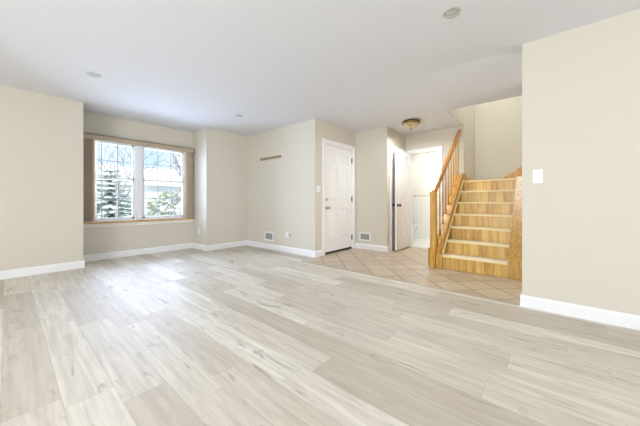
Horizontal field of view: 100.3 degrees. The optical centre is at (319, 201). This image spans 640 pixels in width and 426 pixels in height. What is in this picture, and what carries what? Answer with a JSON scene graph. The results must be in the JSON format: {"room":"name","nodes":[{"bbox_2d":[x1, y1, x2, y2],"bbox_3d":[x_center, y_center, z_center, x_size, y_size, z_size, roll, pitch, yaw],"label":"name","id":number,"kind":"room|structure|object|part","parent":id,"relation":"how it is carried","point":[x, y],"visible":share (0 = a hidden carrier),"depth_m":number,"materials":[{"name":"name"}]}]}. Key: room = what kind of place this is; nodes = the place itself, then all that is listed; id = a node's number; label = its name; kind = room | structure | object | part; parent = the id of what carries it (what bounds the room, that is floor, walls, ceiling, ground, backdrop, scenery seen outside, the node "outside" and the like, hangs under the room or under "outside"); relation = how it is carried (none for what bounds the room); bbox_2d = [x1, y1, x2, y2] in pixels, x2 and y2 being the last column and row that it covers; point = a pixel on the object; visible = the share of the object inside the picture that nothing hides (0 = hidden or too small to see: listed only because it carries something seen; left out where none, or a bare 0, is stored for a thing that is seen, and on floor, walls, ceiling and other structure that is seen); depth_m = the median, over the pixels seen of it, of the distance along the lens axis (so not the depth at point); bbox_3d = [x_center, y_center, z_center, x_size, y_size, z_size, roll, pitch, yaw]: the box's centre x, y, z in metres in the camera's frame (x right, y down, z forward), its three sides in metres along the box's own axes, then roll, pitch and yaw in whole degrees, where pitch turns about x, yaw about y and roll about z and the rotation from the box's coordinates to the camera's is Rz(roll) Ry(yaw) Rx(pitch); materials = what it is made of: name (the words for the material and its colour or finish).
{"room":"empty living room","nodes":[
{"label":"empty living room","id":0,"kind":"room"},
{"bbox_2d":[0,85,82,270],"bbox_3d":[-5.176,-0.248,2.448,0.625,2.440,4.457,0,0,40],"label":"wall","id":1,"kind":"structure","parent":0,"point":[41,135],"depth_m":3.61,"materials":[{"name":"beige paint"}]},
{"bbox_2d":[0,260,84,279],"bbox_3d":[-5.076,0.918,2.451,0.505,0.108,4.351,0,0,40],"label":"baseboard","id":2,"kind":"structure","parent":1,"relation":"attached to","point":[13,273],"depth_m":3.60,"materials":[{"name":"white wood"}]},
{"bbox_2d":[83,111,192,254],"bbox_3d":[-3.320,-0.248,4.999,0.142,2.440,1.834,0,0,40],"label":"wall","id":3,"kind":"structure","parent":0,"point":[98,240],"depth_m":4.89,"materials":[{"name":"beige paint"}]},
{"bbox_2d":[83,140,136,222],"bbox_3d":[-3.644,-0.370,4.633,0.105,1.415,0.780,0,0,40],"label":"window","id":4,"kind":"structure","parent":3,"relation":"attached to","point":[133,163],"depth_m":4.74,"materials":[{"name":"white plastic"}]},
{"bbox_3d":[-3.671,-0.716,4.655,0.028,0.655,0.710,0,0,40],"label":"sash","id":5,"kind":"part","parent":4,"relation":"part of","materials":[{"name":"clear glass"}]},
{"bbox_3d":[-3.646,-0.059,4.635,0.028,0.731,0.710,0,0,40],"label":"sash","id":6,"kind":"part","parent":4,"relation":"part of","materials":[{"name":"clear glass"}]},
{"bbox_2d":[83,243,192,261],"bbox_3d":[-3.278,0.918,4.963,0.014,0.108,1.806,0,0,40],"label":"baseboard","id":7,"kind":"structure","parent":3,"relation":"attached to","point":[92,257],"depth_m":4.85,"materials":[{"name":"white wood"}]},
{"bbox_2d":[83,218,193,223],"bbox_3d":[-3.285,0.349,4.969,0.115,0.022,1.824,0,0,40],"label":"window sill","id":8,"kind":"structure","parent":3,"relation":"attached to","point":[178,218],"depth_m":4.85,"materials":[{"name":"brown wood"}]},
{"bbox_2d":[83,132,194,221],"bbox_3d":[-3.246,-0.395,4.928,0.103,1.423,1.806,0,0,40],"label":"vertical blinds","id":9,"kind":"object","parent":3,"relation":"attached to","point":[89,140],"visible":0.85,"depth_m":4.43,"materials":[{"name":"beige fabric"}]},
{"bbox_2d":[142,146,185,219],"bbox_3d":[-3.084,-0.370,5.289,0.105,1.415,0.805,0,0,40],"label":"window","id":10,"kind":"structure","parent":3,"relation":"attached to","point":[170,216],"depth_m":5.22,"materials":[{"name":"white plastic"}]},
{"bbox_3d":[-3.112,-0.716,5.312,0.028,0.655,0.735,0,0,40],"label":"sash","id":11,"kind":"part","parent":10,"relation":"part of","materials":[{"name":"clear glass"}]},
{"bbox_3d":[-3.087,-0.059,5.292,0.028,0.731,0.735,0,0,40],"label":"sash","id":12,"kind":"part","parent":10,"relation":"part of","materials":[{"name":"clear glass"}]},
{"bbox_2d":[247,118,318,250],"bbox_3d":[-0.825,-0.248,5.398,2.042,2.440,0.120,0,0,40],"label":"wall","id":13,"kind":"structure","parent":0,"point":[282,196],"depth_m":5.19,"materials":[{"name":"beige paint"}]},
{"bbox_2d":[265,231,273,240],"bbox_3d":[-1.051,0.708,5.506,0.285,0.180,0.008,0,0,40],"label":"air vent","id":14,"kind":"object","parent":13,"relation":"in","point":[269,236],"visible":1,"depth_m":5.49,"materials":[{"name":"white metal"}]},
{"bbox_2d":[260,155,280,160],"bbox_3d":[-1.020,-0.899,5.473,0.660,0.052,0.019,0,0,40],"label":"wall strip","id":15,"kind":"object","parent":13,"relation":"attached to","point":[277,156],"visible":1,"depth_m":5.44,"materials":[{"name":"brown metal"}]},
{"bbox_2d":[247,240,322,256],"bbox_3d":[-0.802,0.918,5.414,2.056,0.108,0.203,0,0,40],"label":"baseboard","id":16,"kind":"structure","parent":13,"relation":"attached to","point":[304,252],"depth_m":5.13,"materials":[{"name":"white wood"}]},
{"bbox_2d":[0,238,639,425],"bbox_3d":[0.424,1.000,2.056,9.660,0.064,11.120,0,0,40],"label":"floor","id":17,"kind":"structure","parent":0,"point":[246,335],"depth_m":1.77,"materials":[{"name":"grey wood"}]},
{"bbox_2d":[193,128,246,244],"bbox_3d":[-2.211,-0.248,5.879,0.692,2.440,0.944,0,0,40],"label":"wall pier","id":18,"kind":"object","parent":17,"relation":"on","point":[219,157],"visible":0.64,"depth_m":5.58,"materials":[{"name":"beige paint"}]},
{"bbox_2d":[193,240,246,250],"bbox_3d":[-2.169,0.918,5.824,0.586,0.108,0.944,0,0,40],"label":"baseboard","id":19,"kind":"object","parent":18,"relation":"attached to","point":[238,243],"visible":0.94,"depth_m":5.54,"materials":[{"name":"white wood"}]},
{"bbox_2d":[301,261,519,305],"bbox_3d":[0.789,0.969,3.448,2.870,0.006,0.050,0,0,40],"label":"trim","id":20,"kind":"structure","parent":17,"relation":"on","point":[301,261],"depth_m":3.09,"materials":[{"name":"beige wood"}]},
{"bbox_2d":[428,129,521,280],"bbox_3d":[3.359,-0.227,4.227,2.405,2.398,2.608,0,0,40],"label":"staircase","id":21,"kind":"structure","parent":17,"relation":"on","point":[480,228],"depth_m":4.05,"materials":[{"name":"brown wood"}]},
{"bbox_3d":[1.694,0.429,3.991,0.074,1.085,0.074,0,0,40],"label":"newel post","id":22,"kind":"part","parent":21,"relation":"part of","materials":[{"name":"brown wood"}]},
{"bbox_3d":[2.197,-0.751,4.574,0.066,1.301,1.525,0,0,40],"label":"handrail","id":23,"kind":"part","parent":21,"relation":"part of","materials":[{"name":"orange wood"}]},
{"bbox_3d":[2.208,0.181,4.388,0.012,1.172,1.255,0,0,40],"label":"stringer moulding","id":24,"kind":"part","parent":21,"relation":"part of","materials":[{"name":"brown wood"}]},
{"bbox_2d":[0,0,639,136],"bbox_3d":[0.456,-1.528,2.094,9.660,0.120,11.220,0,0,40],"label":"ceiling","id":25,"kind":"structure","parent":0,"point":[192,66],"depth_m":2.68,"materials":[{"name":"white paint"}]},
{"bbox_2d":[87,72,100,77],"bbox_3d":[-2.609,-1.462,3.083,0.132,0.010,0.132,0,0,40],"label":"recessed light","id":26,"kind":"object","parent":25,"relation":"in","point":[91,74],"visible":1,"depth_m":3.07,"materials":[{"name":"white plastic"}]},
{"bbox_2d":[401,119,420,130],"bbox_3d":[1.651,-1.379,4.846,0.332,0.178,0.332,0,0,40],"label":"ceiling lamp","id":27,"kind":"object","parent":25,"relation":"attached to","point":[410,124],"visible":1,"depth_m":4.75,"materials":[{"name":"beige glass"}]},
{"bbox_3d":[1.651,-1.369,4.846,0.284,0.083,0.284,0,0,40],"label":"lamp shade","id":28,"kind":"part","parent":27,"relation":"part of","materials":[{"name":"white glass"}]},
{"bbox_2d":[442,6,460,18],"bbox_3d":[1.018,-1.462,2.067,0.132,0.010,0.132,0,0,40],"label":"recessed light","id":29,"kind":"object","parent":25,"relation":"in","point":[453,11],"visible":1,"depth_m":2.06,"materials":[{"name":"white plastic"}]},
{"bbox_2d":[319,120,354,249],"bbox_3d":[0.320,-0.248,5.261,0.120,2.440,1.155,0,0,40],"label":"wall","id":30,"kind":"structure","parent":0,"point":[328,131],"depth_m":4.93,"materials":[{"name":"beige paint"}]},
{"bbox_2d":[316,185,320,191],"bbox_3d":[-0.024,-0.233,4.752,0.016,0.118,0.115,0,0,40],"label":"light switch","id":31,"kind":"object","parent":30,"relation":"attached to","point":[318,188],"visible":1,"depth_m":4.75,"materials":[{"name":"white plastic"}]},
{"bbox_2d":[325,144,351,253],"bbox_3d":[0.388,-0.045,5.250,0.112,2.031,0.904,0,0,40],"label":"door","id":32,"kind":"structure","parent":30,"relation":"in","point":[338,161],"depth_m":5.21,"materials":[{"name":"white paint"}]},
{"bbox_2d":[322,138,354,255],"bbox_3d":[0.345,-0.090,5.272,0.143,2.124,1.062,0,0,40],"label":"door frame","id":33,"kind":"structure","parent":30,"relation":"attached to","point":[324,141],"depth_m":5.28,"materials":[{"name":"white wood"}]},
{"bbox_2d":[355,126,389,245],"bbox_3d":[1.015,-0.248,5.506,0.861,2.440,0.120,0,0,40],"label":"wall","id":34,"kind":"structure","parent":0,"point":[372,147],"depth_m":5.37,"materials":[{"name":"beige paint"}]},
{"bbox_2d":[359,232,370,240],"bbox_3d":[0.924,0.717,5.499,0.262,0.168,0.008,0,0,40],"label":"air vent","id":35,"kind":"object","parent":34,"relation":"in","point":[363,236],"visible":1,"depth_m":5.50,"materials":[{"name":"white metal"}]},
{"bbox_2d":[355,243,390,251],"bbox_3d":[1.072,0.918,5.454,0.735,0.108,0.144,0,0,40],"label":"baseboard","id":36,"kind":"structure","parent":34,"relation":"attached to","point":[357,245],"depth_m":5.36,"materials":[{"name":"white wood"}]},
{"bbox_2d":[390,128,405,149],"bbox_3d":[1.583,-0.248,5.602,0.120,2.440,0.763,0,0,40],"label":"wall","id":37,"kind":"structure","parent":0,"point":[398,139],"depth_m":5.54,"materials":[{"name":"beige paint"}]},
{"bbox_2d":[393,151,394,248],"bbox_3d":[1.610,-0.038,5.570,0.036,1.985,0.548,0,0,40],"label":"door","id":38,"kind":"structure","parent":37,"relation":"in","point":[393,151],"depth_m":5.43,"materials":[{"name":"white paint"}]},
{"bbox_2d":[392,149,409,250],"bbox_3d":[1.706,-0.045,5.497,0.172,1.990,0.698,0,0,39],"label":"door","id":39,"kind":"structure","parent":37,"relation":"in","point":[402,159],"depth_m":5.44,"materials":[{"name":"white paint"}]},
{"bbox_2d":[413,152,437,196],"bbox_3d":[2.870,-0.248,6.947,1.962,2.440,0.100,0,0,40],"label":"wall","id":40,"kind":"structure","parent":0,"point":[425,165],"depth_m":7.00,"materials":[{"name":"white paint"}]},
{"bbox_2d":[413,197,437,238],"bbox_3d":[2.870,0.420,6.871,1.862,1.096,0.015,0,0,40],"label":"wall tile","id":41,"kind":"structure","parent":40,"relation":"attached to","point":[421,205],"depth_m":7.01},
{"bbox_2d":[406,125,464,211],"bbox_3d":[2.307,-0.248,5.566,1.268,2.440,0.120,0,0,40],"label":"wall","id":42,"kind":"structure","parent":0,"point":[444,137],"depth_m":5.33,"materials":[{"name":"beige paint"}]},
{"bbox_2d":[390,145,442,250],"bbox_3d":[1.917,-0.076,5.405,0.884,2.097,0.870,0,0,40],"label":"door frame","id":43,"kind":"structure","parent":42,"relation":"attached to","point":[439,149],"depth_m":5.41,"materials":[{"name":"white wood"}]},
{"bbox_2d":[447,105,474,179],"bbox_3d":[2.731,-1.503,5.179,0.120,4.950,2.212,0,0,40],"label":"wall","id":44,"kind":"structure","parent":0,"point":[465,116],"depth_m":5.42,"materials":[{"name":"beige paint"}]},
{"bbox_2d":[475,95,521,179],"bbox_3d":[4.661,-1.503,4.910,3.168,4.950,0.120,0,0,40],"label":"wall","id":45,"kind":"structure","parent":0,"point":[498,124],"depth_m":5.61,"materials":[{"name":"beige paint"}]},
{"bbox_2d":[522,9,639,315],"bbox_3d":[3.402,-0.248,1.280,3.880,2.440,0.120,0,0,40],"label":"wall","id":46,"kind":"structure","parent":0,"point":[581,85],"depth_m":2.22,"materials":[{"name":"beige paint"}]},
{"bbox_2d":[533,169,542,182],"bbox_3d":[1.968,-0.231,2.415,0.072,0.122,0.011,0,0,40],"label":"light switch","id":47,"kind":"object","parent":46,"relation":"attached to","point":[537,174],"visible":1,"depth_m":2.41,"materials":[{"name":"white plastic"}]},
{"bbox_2d":[520,293,639,329],"bbox_3d":[3.392,0.918,1.279,3.894,0.108,0.134,0,0,40],"label":"baseboard","id":48,"kind":"structure","parent":46,"relation":"attached to","point":[626,320],"depth_m":2.22,"materials":[{"name":"white wood"}]},
{"bbox_3d":[-40.877,1.422,41.372,104.110,0.200,130.000,0,0,40],"label":"ground","id":49,"kind":"structure","parent":0,"visible":0},
{"bbox_2d":[97,164,148,217],"bbox_3d":[-9.476,-0.044,11.792,4.463,3.268,4.525,0,0,-30],"label":"conifer","id":50,"kind":"object","parent":49,"relation":"on","point":[109,208],"visible":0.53,"depth_m":11.53,"materials":[{"name":"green plant"}]},
{"bbox_2d":[97,143,178,216],"bbox_3d":[-6.422,-0.744,9.642,2.137,4.138,3.295,0,0,33],"label":"bare tree","id":51,"kind":"object","parent":49,"relation":"on","point":[130,156],"visible":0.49,"depth_m":9.01,"materials":[{"name":"grey plant"}]},
{"bbox_2d":[97,163,181,213],"bbox_3d":[-22.126,-1.478,32.630,9.000,5.600,16.800,0,0,40],"label":"house","id":52,"kind":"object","parent":49,"relation":"on","point":[150,187],"visible":0.12,"depth_m":30.99,"materials":[{"name":"white"}]},
{"bbox_3d":[-19.061,0.272,30.020,0.070,2.100,1.000,0,0,40],"label":"door","id":53,"kind":"part","parent":52,"relation":"part of","materials":[{"name":"glass"}]},
{"bbox_2d":[145,189,181,215],"bbox_3d":[-5.897,0.392,11.258,2.559,1.888,2.544,0,0,40],"label":"shrub","id":54,"kind":"object","parent":49,"relation":"on","point":[152,207],"visible":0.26,"depth_m":10.74,"materials":[{"name":"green plant"}]},
{"bbox_2d":[163,152,180,176],"bbox_3d":[-12.803,-2.329,25.536,3.482,7.302,4.325,0,0,-7],"label":"bare tree","id":55,"kind":"object","parent":49,"relation":"on","point":[173,156],"visible":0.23,"depth_m":24.73,"materials":[{"name":"grey plant"}]}
]}

